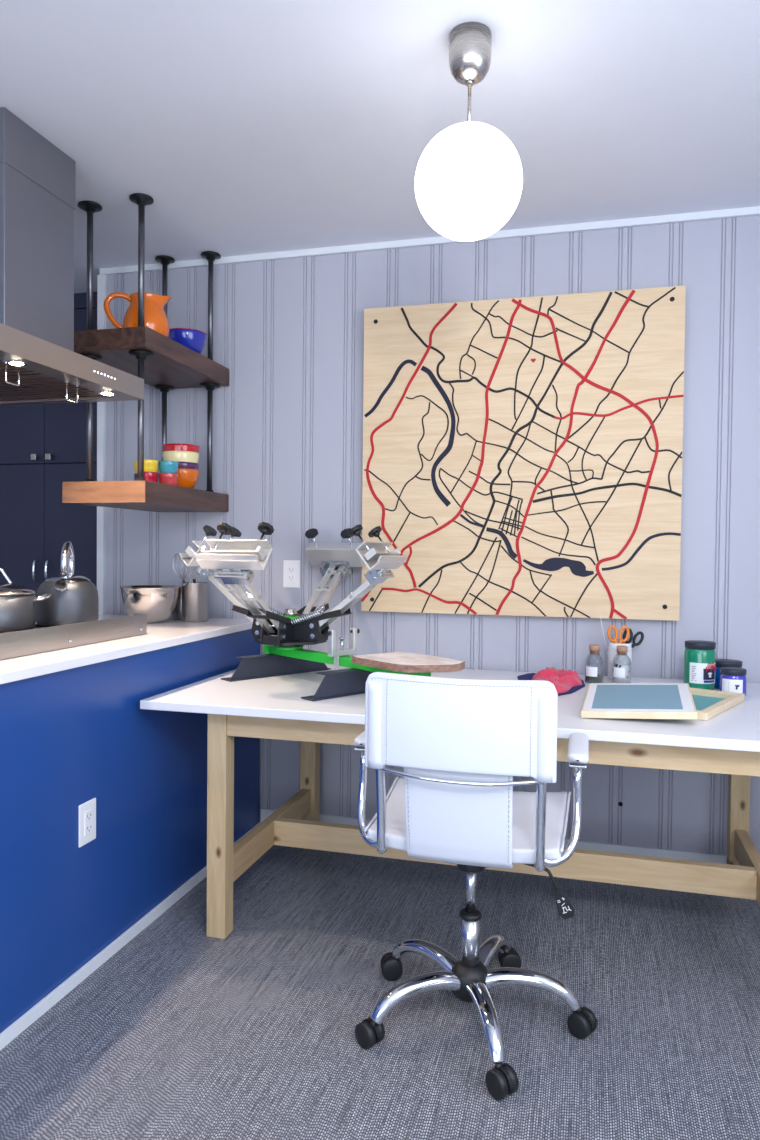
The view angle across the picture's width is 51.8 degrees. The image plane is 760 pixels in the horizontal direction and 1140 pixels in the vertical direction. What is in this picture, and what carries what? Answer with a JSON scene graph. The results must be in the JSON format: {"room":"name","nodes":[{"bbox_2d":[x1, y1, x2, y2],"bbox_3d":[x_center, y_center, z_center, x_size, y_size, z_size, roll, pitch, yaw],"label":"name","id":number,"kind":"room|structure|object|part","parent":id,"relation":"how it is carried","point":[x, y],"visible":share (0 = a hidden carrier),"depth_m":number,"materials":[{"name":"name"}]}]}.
{"room":"home craft studio","nodes":[
{"label":"home craft studio","id":0,"kind":"room"},
{"bbox_2d":[0,845,759,1139],"bbox_3d":[-1.110,1.198,1.444,5.550,0.080,5.950,1,1,15],"label":"floor","id":1,"kind":"structure","parent":0,"point":[182,1033],"depth_m":1.99,"materials":[{"name":"grey carpet"}]},
{"bbox_2d":[0,292,96,594],"bbox_3d":[-1.599,-0.141,4.192,0.950,2.459,0.639,1,1,15],"label":"tall cabinet","id":2,"kind":"object","parent":1,"relation":"on","point":[43,446],"visible":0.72,"depth_m":3.92,"materials":[{"name":"blue paint"}]},
{"bbox_3d":[-1.909,0.228,4.002,0.456,1.522,0.020,1,1,15],"label":"door","id":3,"kind":"part","parent":2,"relation":"part of","materials":[{"name":"blue paint"}]},
{"bbox_3d":[-1.897,-0.914,3.976,0.456,0.752,0.020,1,1,15],"label":"door","id":4,"kind":"part","parent":2,"relation":"part of","materials":[{"name":"blue paint"}]},
{"bbox_3d":[-1.725,-0.564,3.912,0.030,0.030,0.028,1,1,15],"label":"knob","id":5,"kind":"part","parent":2,"relation":"part of","materials":[{"name":"silver metal"}]},
{"bbox_3d":[-1.727,0.003,3.918,0.014,0.115,0.039,1,1,15],"label":"handle","id":6,"kind":"part","parent":2,"relation":"part of","materials":[{"name":"silver metal"}]},
{"bbox_3d":[-1.657,0.004,3.900,0.014,0.115,0.039,1,1,15],"label":"handle","id":7,"kind":"part","parent":2,"relation":"part of","materials":[{"name":"silver metal"}]},
{"bbox_3d":[-1.644,-0.563,3.890,0.030,0.030,0.028,1,1,15],"label":"knob","id":8,"kind":"part","parent":2,"relation":"part of","materials":[{"name":"silver metal"}]},
{"bbox_3d":[-1.453,-0.907,3.857,0.456,0.752,0.020,1,1,15],"label":"door","id":9,"kind":"part","parent":2,"relation":"part of","materials":[{"name":"blue paint"}]},
{"bbox_3d":[-1.465,0.236,3.884,0.456,1.522,0.020,1,1,15],"label":"door","id":10,"kind":"part","parent":2,"relation":"part of","materials":[{"name":"blue paint"}]},
{"bbox_2d":[0,629,259,1032],"bbox_3d":[-1.296,0.707,1.862,0.740,0.878,3.282,1,1,15],"label":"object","id":11,"kind":"object","parent":1,"relation":"on","point":[70,738],"visible":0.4,"depth_m":2.24,"materials":[{"name":"blue paint"}]},
{"bbox_2d":[78,798,95,847],"bbox_3d":[-0.819,0.708,2.195,0.010,0.118,0.076,1,1,15],"label":"wall outlet","id":12,"kind":"object","parent":11,"relation":"attached to","point":[86,811],"visible":1,"depth_m":2.19,"materials":[{"name":"white plastic"}]},
{"bbox_2d":[84,809,92,835],"bbox_3d":[-0.817,0.708,2.194,0.003,0.068,0.036,1,1,15],"label":"socket","id":13,"kind":"object","parent":12,"relation":"attached to","point":[88,813],"depth_m":2.19,"materials":[{"name":"white plastic"}]},
{"bbox_2d":[0,614,252,684],"bbox_3d":[-1.307,0.252,1.845,0.803,0.028,3.300,1,1,15],"label":"island countertop","id":14,"kind":"structure","parent":11,"relation":"on","point":[172,632],"depth_m":2.40,"materials":[{"name":"white stone"}]},
{"bbox_2d":[0,613,146,659],"bbox_3d":[-1.240,0.193,2.266,0.605,0.070,1.100,1,1,15],"label":"cooktop","id":15,"kind":"object","parent":14,"relation":"in","point":[39,639],"visible":0.88,"depth_m":2.31,"materials":[{"name":"silver metal"}]},
{"bbox_2d":[0,567,50,631],"bbox_3d":[-1.266,0.092,2.602,0.269,0.208,0.247,1,1,15],"label":"saucepan","id":16,"kind":"object","parent":15,"relation":"on","point":[17,602],"visible":1,"depth_m":2.55,"materials":[{"name":"metal"}]},
{"bbox_3d":[-1.268,0.018,2.603,0.089,0.060,0.012,1,1,-3],"label":"lid handle","id":17,"kind":"part","parent":16,"relation":"part of","materials":[{"name":"silver metal"}]},
{"bbox_3d":[-1.277,0.059,2.604,0.247,0.038,0.247,1,1,15],"label":"lid","id":18,"kind":"part","parent":16,"relation":"part of","materials":[{"name":"metal"}]},
{"bbox_3d":[-1.142,0.094,2.643,0.055,0.027,0.057,0,1,-23],"label":"handle","id":19,"kind":"part","parent":16,"relation":"part of","materials":[{"name":"silver metal"}]},
{"bbox_2d":[36,541,98,625],"bbox_3d":[-1.130,0.044,2.831,0.210,0.300,0.210,2,2,37],"label":"kettle","id":20,"kind":"object","parent":15,"relation":"on","point":[73,599],"visible":0.98,"depth_m":2.76,"materials":[{"name":"silver metal"}]},
{"bbox_3d":[-1.114,0.061,2.737,0.040,0.052,0.064,0,1,-8],"label":"spout","id":21,"kind":"part","parent":20,"relation":"part of","materials":[{"name":"silver metal"}]},
{"bbox_3d":[-1.117,0.015,2.762,0.024,0.020,0.024,1,1,15],"label":"whistle knob","id":22,"kind":"part","parent":20,"relation":"part of","materials":[{"name":"silver metal"}]},
{"bbox_3d":[-1.129,-0.040,2.829,0.023,0.133,0.140,0,1,-10],"label":"hoop handle","id":23,"kind":"part","parent":20,"relation":"part of","materials":[{"name":"silver metal"}]},
{"bbox_2d":[120,585,181,622],"bbox_3d":[-0.928,0.138,3.170,0.242,0.144,0.242,1,1,15],"label":"mixing bowl","id":24,"kind":"object","parent":14,"relation":"on","point":[159,602],"visible":0.86,"depth_m":3.08,"materials":[{"name":"metal"}]},
{"bbox_2d":[172,587,181,619],"bbox_3d":[-0.838,0.139,3.316,0.084,0.138,0.084,1,1,15],"label":"steel canister","id":25,"kind":"object","parent":14,"relation":"on","point":[177,615],"visible":0.22,"depth_m":3.28,"materials":[{"name":"grey metal"}]},
{"bbox_2d":[181,582,208,621],"bbox_3d":[-0.764,0.131,3.234,0.109,0.159,0.109,1,1,15],"label":"utensil canister","id":26,"kind":"object","parent":14,"relation":"on","point":[194,595],"visible":0.98,"depth_m":3.19,"materials":[{"name":"silver metal"}]},
{"bbox_2d":[172,553,186,582],"bbox_3d":[-0.818,0.068,3.245,0.102,0.273,0.057,2,2,39],"label":"wire whisk","id":27,"kind":"object","parent":26,"relation":"in","point":[175,555],"visible":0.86,"depth_m":3.25,"materials":[{"name":"metal"}]},
{"bbox_2d":[186,565,198,582],"bbox_3d":[-0.765,0.086,3.256,0.063,0.237,0.064,1,1,24],"label":"slotted turner","id":28,"kind":"object","parent":26,"relation":"in","point":[195,568],"visible":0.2,"depth_m":3.26,"materials":[{"name":"silver plastic"}]},
{"bbox_2d":[0,822,259,1049],"bbox_3d":[-0.938,1.135,1.777,0.010,0.034,3.284,1,1,15],"label":"trim","id":29,"kind":"structure","parent":11,"relation":"attached to","point":[11,1032],"depth_m":2.23,"materials":[{"name":"white paint"}]},
{"bbox_2d":[140,663,759,938],"bbox_3d":[0.400,0.776,2.606,2.102,0.740,0.971,1,1,15],"label":"work table","id":30,"kind":"object","parent":1,"relation":"on","point":[273,707],"visible":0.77,"depth_m":2.42,"materials":[{"name":"white laminate"}]},
{"bbox_3d":[-0.499,0.784,2.446,0.063,0.712,0.060,1,1,15],"label":"leg","id":31,"kind":"part","parent":30,"relation":"part of","materials":[{"name":"brown wood"}]},
{"bbox_3d":[-0.286,0.769,3.203,0.065,0.712,0.060,1,1,15],"label":"leg","id":32,"kind":"part","parent":30,"relation":"part of","materials":[{"name":"brown wood"}]},
{"bbox_2d":[179,522,464,700],"bbox_3d":[-0.266,0.119,2.699,0.751,0.554,1.070,0,1,-21],"label":"press","id":33,"kind":"object","parent":30,"relation":"on","point":[283,636],"visible":0.99,"depth_m":2.71,"materials":[{"name":"metal"}]},
{"bbox_3d":[-0.628,-0.145,2.890,0.054,0.042,0.050,-1,2,-43],"label":"clamp knob","id":34,"kind":"part","parent":33,"relation":"part of","materials":[{"name":"black plastic"}]},
{"bbox_3d":[-0.516,-0.138,2.602,0.050,0.042,0.054,-1,2,-43],"label":"clamp knob","id":35,"kind":"part","parent":33,"relation":"part of","materials":[{"name":"black plastic"}]},
{"bbox_3d":[-0.538,0.105,2.942,0.293,0.241,0.068,1,1,24],"label":"print arm","id":36,"kind":"part","parent":33,"relation":"part of","materials":[{"name":"metal"}]},
{"bbox_3d":[-0.563,-0.148,3.036,0.054,0.042,0.050,-1,2,-43],"label":"clamp knob","id":37,"kind":"part","parent":33,"relation":"part of","materials":[{"name":"black plastic"}]},
{"bbox_3d":[-0.458,0.160,2.908,0.174,0.062,0.080,1,1,24],"label":"stop lever","id":38,"kind":"part","parent":33,"relation":"part of","materials":[{"name":"metal"}]},
{"bbox_3d":[-0.419,0.114,2.636,0.068,0.241,0.293,1,1,24],"label":"print arm","id":39,"kind":"part","parent":33,"relation":"part of","materials":[{"name":"metal"}]},
{"bbox_3d":[-0.370,-0.135,2.538,0.050,0.042,0.054,-1,2,-43],"label":"clamp knob","id":40,"kind":"part","parent":33,"relation":"part of","materials":[{"name":"black plastic"}]},
{"bbox_3d":[-0.385,0.166,2.717,0.080,0.062,0.174,1,1,24],"label":"stop lever","id":41,"kind":"part","parent":33,"relation":"part of","materials":[{"name":"metal"}]},
{"bbox_3d":[-0.326,0.215,2.851,0.256,0.100,0.256,0,1,-21],"label":"hub frame","id":42,"kind":"part","parent":33,"relation":"part of","materials":[{"name":"black metal"}]},
{"bbox_3d":[-0.275,-0.148,3.147,0.050,0.042,0.054,-1,2,-43],"label":"clamp knob","id":43,"kind":"part","parent":33,"relation":"part of","materials":[{"name":"black plastic"}]},
{"bbox_3d":[-0.267,0.161,2.982,0.080,0.062,0.174,1,1,24],"label":"stop lever","id":44,"kind":"part","parent":33,"relation":"part of","materials":[{"name":"metal"}]},
{"bbox_3d":[-0.231,0.106,3.061,0.068,0.241,0.293,1,1,24],"label":"print arm","id":45,"kind":"part","parent":33,"relation":"part of","materials":[{"name":"metal"}]},
{"bbox_3d":[-0.194,0.166,2.791,0.174,0.062,0.080,1,1,24],"label":"stop lever","id":46,"kind":"part","parent":33,"relation":"part of","materials":[{"name":"metal"}]},
{"bbox_3d":[-0.129,-0.145,3.082,0.050,0.042,0.054,-1,2,-43],"label":"clamp knob","id":47,"kind":"part","parent":33,"relation":"part of","materials":[{"name":"black plastic"}]},
{"bbox_3d":[-0.113,0.114,2.754,0.293,0.241,0.068,1,1,24],"label":"print arm","id":48,"kind":"part","parent":33,"relation":"part of","materials":[{"name":"metal"}]},
{"bbox_3d":[-0.083,-0.134,2.649,0.054,0.042,0.050,-1,2,-43],"label":"clamp knob","id":49,"kind":"part","parent":33,"relation":"part of","materials":[{"name":"black plastic"}]},
{"bbox_3d":[-0.018,-0.137,2.795,0.054,0.042,0.050,-1,2,-43],"label":"clamp knob","id":50,"kind":"part","parent":33,"relation":"part of","materials":[{"name":"black plastic"}]},
{"bbox_2d":[517,667,584,695],"bbox_3d":[0.596,0.379,2.754,0.246,0.051,0.506,1,1,15],"label":"shirt","id":51,"kind":"object","parent":30,"relation":"on","point":[569,681],"visible":0.84,"depth_m":2.73,"materials":[{"name":"pink fabric"}]},
{"bbox_2d":[585,645,603,683],"bbox_3d":[0.767,0.337,2.799,0.065,0.136,0.066,2,2,35],"label":"bottle","id":52,"kind":"object","parent":30,"relation":"on","point":[591,675],"visible":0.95,"depth_m":2.78,"materials":[{"name":"clear glass"}]},
{"bbox_2d":[607,641,632,679],"bbox_3d":[0.885,0.336,2.887,0.089,0.137,0.089,1,1,15],"label":"jar","id":53,"kind":"object","parent":30,"relation":"on","point":[612,652],"visible":0.57,"depth_m":2.86,"materials":[{"name":"ceramic"}]},
{"bbox_2d":[599,613,607,654],"bbox_3d":[0.838,0.277,2.903,0.054,0.237,0.002,1,2,33],"label":"skewer","id":54,"kind":"object","parent":53,"relation":"in","point":[599,613],"visible":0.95,"depth_m":2.91,"materials":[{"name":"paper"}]},
{"bbox_2d":[607,625,629,643],"bbox_3d":[0.876,0.294,2.878,0.082,0.182,0.012,1,1,1],"label":"scissors","id":55,"kind":"object","parent":53,"relation":"in","point":[614,640],"visible":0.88,"depth_m":2.87,"materials":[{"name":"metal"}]},
{"bbox_2d":[623,628,643,647],"bbox_3d":[0.930,0.306,2.890,0.084,0.181,0.012,1,1,7],"label":"scissors","id":56,"kind":"object","parent":53,"relation":"in","point":[632,638],"visible":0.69,"depth_m":2.88,"materials":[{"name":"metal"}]},
{"bbox_2d":[612,645,630,682],"bbox_3d":[0.861,0.338,2.785,0.065,0.136,0.066,2,2,35],"label":"bottle","id":57,"kind":"object","parent":30,"relation":"on","point":[621,671],"visible":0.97,"depth_m":2.77,"materials":[{"name":"clear glass"}]},
{"bbox_2d":[684,640,715,689],"bbox_3d":[1.104,0.329,2.699,0.104,0.163,0.103,1,1,25],"label":"jar","id":58,"kind":"object","parent":30,"relation":"on","point":[699,655],"visible":0.94,"depth_m":2.66,"materials":[{"name":"plastic"}]},
{"bbox_2d":[703,668,714,679],"bbox_3d":[1.118,0.353,2.653,0.047,0.038,0.006,0,1,-18],"label":"picture","id":59,"kind":"object","parent":58,"relation":"on","point":[708,673],"depth_m":2.65,"materials":[{"name":"blue"}]},
{"bbox_2d":[690,688,744,720],"bbox_3d":[0.920,0.404,2.431,0.300,0.022,0.400,2,2,39],"label":"screen","id":60,"kind":"object","parent":30,"relation":"on","point":[708,703],"visible":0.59,"depth_m":2.43,"materials":[{"name":"brown wood"}]},
{"bbox_2d":[581,683,697,719],"bbox_3d":[0.769,0.387,2.334,0.305,0.058,0.386,1,1,18],"label":"screen","id":61,"kind":"object","parent":60,"relation":"on","point":[602,700],"visible":1,"depth_m":2.26,"materials":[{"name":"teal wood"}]},
{"bbox_2d":[715,659,741,688],"bbox_3d":[1.208,0.364,2.735,0.107,0.094,0.107,1,1,25],"label":"jar","id":62,"kind":"object","parent":30,"relation":"on","point":[720,663],"visible":0.39,"depth_m":2.70,"materials":[{"name":"blue plastic"}]},
{"bbox_3d":[1.208,0.326,2.734,0.105,0.018,0.105,1,1,25],"label":"jar lid","id":63,"kind":"part","parent":62,"relation":"part of","materials":[{"name":"black plastic"}]},
{"bbox_2d":[719,667,746,695],"bbox_3d":[1.160,0.369,2.571,0.081,0.090,0.082,1,1,25],"label":"jar","id":64,"kind":"object","parent":30,"relation":"on","point":[732,679],"visible":0.76,"depth_m":2.54,"materials":[{"name":"plastic"}]},
{"bbox_3d":[1.278,0.795,2.787,0.063,0.712,0.060,1,1,15],"label":"leg","id":65,"kind":"part","parent":30,"relation":"part of","materials":[{"name":"brown wood"}]},
{"bbox_2d":[354,672,596,1099],"bbox_3d":[0.252,0.697,2.004,0.599,0.923,0.596,1,1,15],"label":"office chair","id":66,"kind":"object","parent":1,"relation":"on","point":[460,745],"visible":1,"depth_m":1.79,"materials":[{"name":"white leather"}]},
{"bbox_3d":[-0.015,0.446,2.070,0.040,0.005,0.247,1,1,15],"label":"arm plate","id":67,"kind":"part","parent":66,"relation":"part of","materials":[{"name":"silver metal"}]},
{"bbox_3d":[-0.018,0.467,1.995,0.073,0.403,0.346,1,1,0],"label":"frame","id":68,"kind":"part","parent":66,"relation":"part of","materials":[{"name":"silver metal"}]},
{"bbox_3d":[0.093,1.059,1.947,0.250,0.089,0.051,0,1,-27],"label":"leg","id":69,"kind":"part","parent":66,"relation":"part of","materials":[{"name":"silver metal"}]},
{"bbox_3d":[0.123,1.055,2.125,0.051,0.089,0.250,-1,2,-45],"label":"leg","id":70,"kind":"part","parent":66,"relation":"part of","materials":[{"name":"silver metal"}]},
{"bbox_3d":[0.175,0.351,1.760,0.436,0.224,0.045,1,1,15],"label":"backrest","id":71,"kind":"part","parent":66,"relation":"part of","materials":[{"name":"white leather"}]},
{"bbox_3d":[0.238,0.635,2.015,0.478,0.074,0.390,1,1,15],"label":"seat","id":72,"kind":"part","parent":66,"relation":"part of","materials":[{"name":"white leather"}]},
{"bbox_3d":[0.234,0.818,2.010,0.027,0.123,0.027,1,1,15],"label":"lift rod","id":73,"kind":"part","parent":66,"relation":"part of","materials":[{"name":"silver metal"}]},
{"bbox_3d":[0.246,1.062,1.863,0.051,0.089,0.250,0,1,-5],"label":"leg","id":74,"kind":"part","parent":66,"relation":"part of","materials":[{"name":"silver metal"}]},
{"bbox_3d":[0.302,1.056,2.152,0.051,0.089,0.250,1,2,27],"label":"leg","id":75,"kind":"part","parent":66,"relation":"part of","materials":[{"name":"silver metal"}]},
{"bbox_3d":[0.383,1.061,1.990,0.250,0.089,0.051,1,1,9],"label":"leg","id":76,"kind":"part","parent":66,"relation":"part of","materials":[{"name":"silver metal"}]},
{"bbox_3d":[0.368,0.758,1.967,0.161,0.073,0.009,1,1,19],"label":"height lever","id":77,"kind":"part","parent":66,"relation":"part of","materials":[{"name":"metal"}]},
{"bbox_3d":[0.455,0.475,1.869,0.073,0.403,0.346,1,2,30],"label":"frame","id":78,"kind":"part","parent":66,"relation":"part of","materials":[{"name":"silver metal"}]},
{"bbox_3d":[0.490,0.455,1.935,0.040,0.005,0.247,1,1,15],"label":"arm plate","id":79,"kind":"part","parent":66,"relation":"part of","materials":[{"name":"silver metal"}]},
{"bbox_2d":[0,0,759,293],"bbox_3d":[-1.090,-1.350,1.361,5.750,0.100,6.100,1,1,15],"label":"ceiling","id":80,"kind":"structure","parent":0,"point":[249,126],"depth_m":2.21,"materials":[{"name":"paint"}]},
{"bbox_2d":[0,107,143,405],"bbox_3d":[-1.211,-0.932,2.351,0.601,0.784,0.865,1,1,15],"label":"range hood","id":81,"kind":"object","parent":80,"relation":"attached to","point":[39,363],"visible":1,"depth_m":2.37,"materials":[{"name":"metal"}]},
{"bbox_3d":[-1.064,-0.561,2.266,0.005,0.049,0.058,1,1,15],"label":"filter handle","id":82,"kind":"part","parent":81,"relation":"part of","materials":[{"name":"silver metal"}]},
{"bbox_3d":[-0.995,-0.567,2.527,0.005,0.049,0.058,1,1,15],"label":"filter handle","id":83,"kind":"part","parent":81,"relation":"part of","materials":[{"name":"silver metal"}]},
{"bbox_2d":[62,193,228,511],"bbox_3d":[-0.895,-0.792,3.092,0.336,1.091,0.660,1,1,15],"label":"shelf unit","id":84,"kind":"object","parent":80,"relation":"hanging from","point":[164,364],"visible":0.93,"depth_m":2.87,"materials":[{"name":"brown wood"}]},
{"bbox_2d":[104,292,170,336],"bbox_3d":[-0.895,-0.946,2.929,0.171,0.180,0.216,2,2,44],"label":"ceramic pitcher","id":85,"kind":"object","parent":84,"relation":"on","point":[155,317],"visible":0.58,"depth_m":2.90,"materials":[{"name":"orange ceramic"}]},
{"bbox_3d":[-0.975,-0.962,2.922,0.109,0.149,0.017,0,1,-13],"label":"handle","id":86,"kind":"part","parent":85,"relation":"part of","materials":[{"name":"orange ceramic"}]},
{"bbox_2d":[144,472,157,482],"bbox_3d":[-0.896,-0.349,3.029,0.073,0.056,0.073,1,1,15],"label":"ramekin","id":87,"kind":"object","parent":84,"relation":"on","point":[149,476],"visible":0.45,"depth_m":3.00,"materials":[{"name":"ceramic"}]},
{"bbox_2d":[144,459,157,471],"bbox_3d":[-0.895,-0.399,3.028,0.073,0.050,0.073,1,1,15],"label":"ramekin","id":88,"kind":"object","parent":87,"relation":"on","point":[149,465],"visible":0.61,"depth_m":3.00,"materials":[{"name":"yellow ceramic"}]},
{"bbox_2d":[159,473,178,485],"bbox_3d":[-0.829,-0.349,3.069,0.076,0.056,0.076,1,1,15],"label":"ramekin","id":89,"kind":"object","parent":84,"relation":"on","point":[164,478],"visible":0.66,"depth_m":3.04,"materials":[{"name":"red ceramic"}]},
{"bbox_2d":[159,461,178,473],"bbox_3d":[-0.829,-0.399,3.068,0.076,0.050,0.076,1,1,15],"label":"ramekin","id":90,"kind":"object","parent":89,"relation":"on","point":[164,466],"visible":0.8,"depth_m":3.04,"materials":[{"name":"teal ceramic"}]},
{"bbox_2d":[168,328,206,353],"bbox_3d":[-0.789,-0.911,3.179,0.168,0.098,0.168,1,1,15],"label":"bowl","id":91,"kind":"object","parent":84,"relation":"on","point":[195,340],"visible":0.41,"depth_m":3.11,"materials":[{"name":"ceramic"}]},
{"bbox_2d":[177,468,198,488],"bbox_3d":[-0.817,-0.367,3.211,0.148,0.085,0.148,1,1,15],"label":"bowl","id":92,"kind":"object","parent":84,"relation":"on","point":[188,478],"visible":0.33,"depth_m":3.16,"materials":[{"name":"orange ceramic"}]},
{"bbox_2d":[178,462,198,469],"bbox_3d":[-0.817,-0.401,3.210,0.145,0.072,0.145,1,1,15],"label":"bowl","id":93,"kind":"object","parent":92,"relation":"on","point":[187,465],"visible":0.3,"depth_m":3.15,"materials":[{"name":"purple ceramic"}]},
{"bbox_2d":[162,451,198,462],"bbox_3d":[-0.817,-0.441,3.209,0.148,0.078,0.148,1,1,15],"label":"bowl","id":94,"kind":"object","parent":93,"relation":"on","point":[178,456],"visible":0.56,"depth_m":3.15,"materials":[{"name":"beige ceramic"}]},
{"bbox_2d":[162,443,199,452],"bbox_3d":[-0.816,-0.471,3.208,0.149,0.075,0.149,1,1,15],"label":"bowl","id":95,"kind":"object","parent":94,"relation":"on","point":[172,446],"visible":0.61,"depth_m":3.14,"materials":[{"name":"red ceramic"}]},
{"bbox_3d":[-0.941,-0.351,3.099,0.065,0.056,0.065,1,1,15],"label":"ramekin","id":96,"kind":"object","parent":84,"relation":"on","visible":0},
{"bbox_2d":[134,462,136,473],"bbox_3d":[-0.941,-0.401,3.098,0.065,0.050,0.065,1,1,15],"label":"ramekin","id":97,"kind":"object","parent":96,"relation":"on","point":[135,463],"visible":0.2,"depth_m":3.07,"materials":[{"name":"yellow ceramic"}]},
{"bbox_2d":[415,22,522,241],"bbox_3d":[0.217,-1.056,1.909,0.262,0.486,0.262,1,1,15],"label":"pendant lamp","id":98,"kind":"object","parent":80,"relation":"hanging from","point":[469,176],"visible":1,"depth_m":1.83,"materials":[{"name":"white glass"}]},
{"bbox_3d":[0.216,-0.944,1.911,0.262,0.262,0.262,1,1,15],"label":"lamp shade","id":99,"kind":"part","parent":98,"relation":"part of","materials":[{"name":"white glass"}]},
{"bbox_3d":[0.218,-1.133,1.907,0.017,0.123,0.017,1,1,15],"label":"stem","id":100,"kind":"part","parent":98,"relation":"part of","materials":[{"name":"silver metal"}]},
{"bbox_2d":[105,215,759,854],"bbox_3d":[0.435,-0.096,3.164,3.490,2.459,0.120,1,1,15],"label":"wall","id":101,"kind":"structure","parent":0,"point":[287,442],"depth_m":3.17,"materials":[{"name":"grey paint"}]},
{"bbox_2d":[97,274,105,613],"bbox_3d":[-1.248,-0.110,3.603,0.033,2.432,0.138,1,1,15],"label":"trim","id":102,"kind":"structure","parent":101,"relation":"attached to","point":[101,279],"depth_m":3.53,"materials":[{"name":"white paint"}]},
{"bbox_2d":[283,560,299,587],"bbox_3d":[-0.375,0.017,3.314,0.076,0.118,0.010,1,1,15],"label":"wall outlet","id":103,"kind":"object","parent":101,"relation":"attached to","point":[291,568],"visible":1,"depth_m":3.31,"materials":[{"name":"white plastic"}]},
{"bbox_2d":[287,566,294,581],"bbox_3d":[-0.375,0.017,3.312,0.036,0.068,0.003,1,1,15],"label":"socket","id":104,"kind":"object","parent":103,"relation":"attached to","point":[290,569],"depth_m":3.31,"materials":[{"name":"white plastic"}]},
{"bbox_2d":[100,206,759,274],"bbox_3d":[0.430,-1.311,3.069,3.490,0.027,0.018,1,1,15],"label":"trim","id":105,"kind":"structure","parent":101,"relation":"attached to","point":[746,211],"depth_m":3.11,"materials":[{"name":"white paint"}]},
{"bbox_2d":[260,808,726,863],"bbox_3d":[0.789,1.094,3.024,2.695,0.092,0.015,1,1,15],"label":"baseboard","id":106,"kind":"structure","parent":101,"relation":"attached to","point":[607,847],"depth_m":2.98,"materials":[{"name":"white paint"}]},
{"bbox_2d":[361,286,685,620],"bbox_3d":[0.524,-0.435,3.043,1.220,1.224,0.054,1,1,15],"label":"artwork","id":107,"kind":"object","parent":101,"relation":"attached to","point":[523,456],"visible":1,"depth_m":3.00,"materials":[{"name":"brown wood"}]}
]}

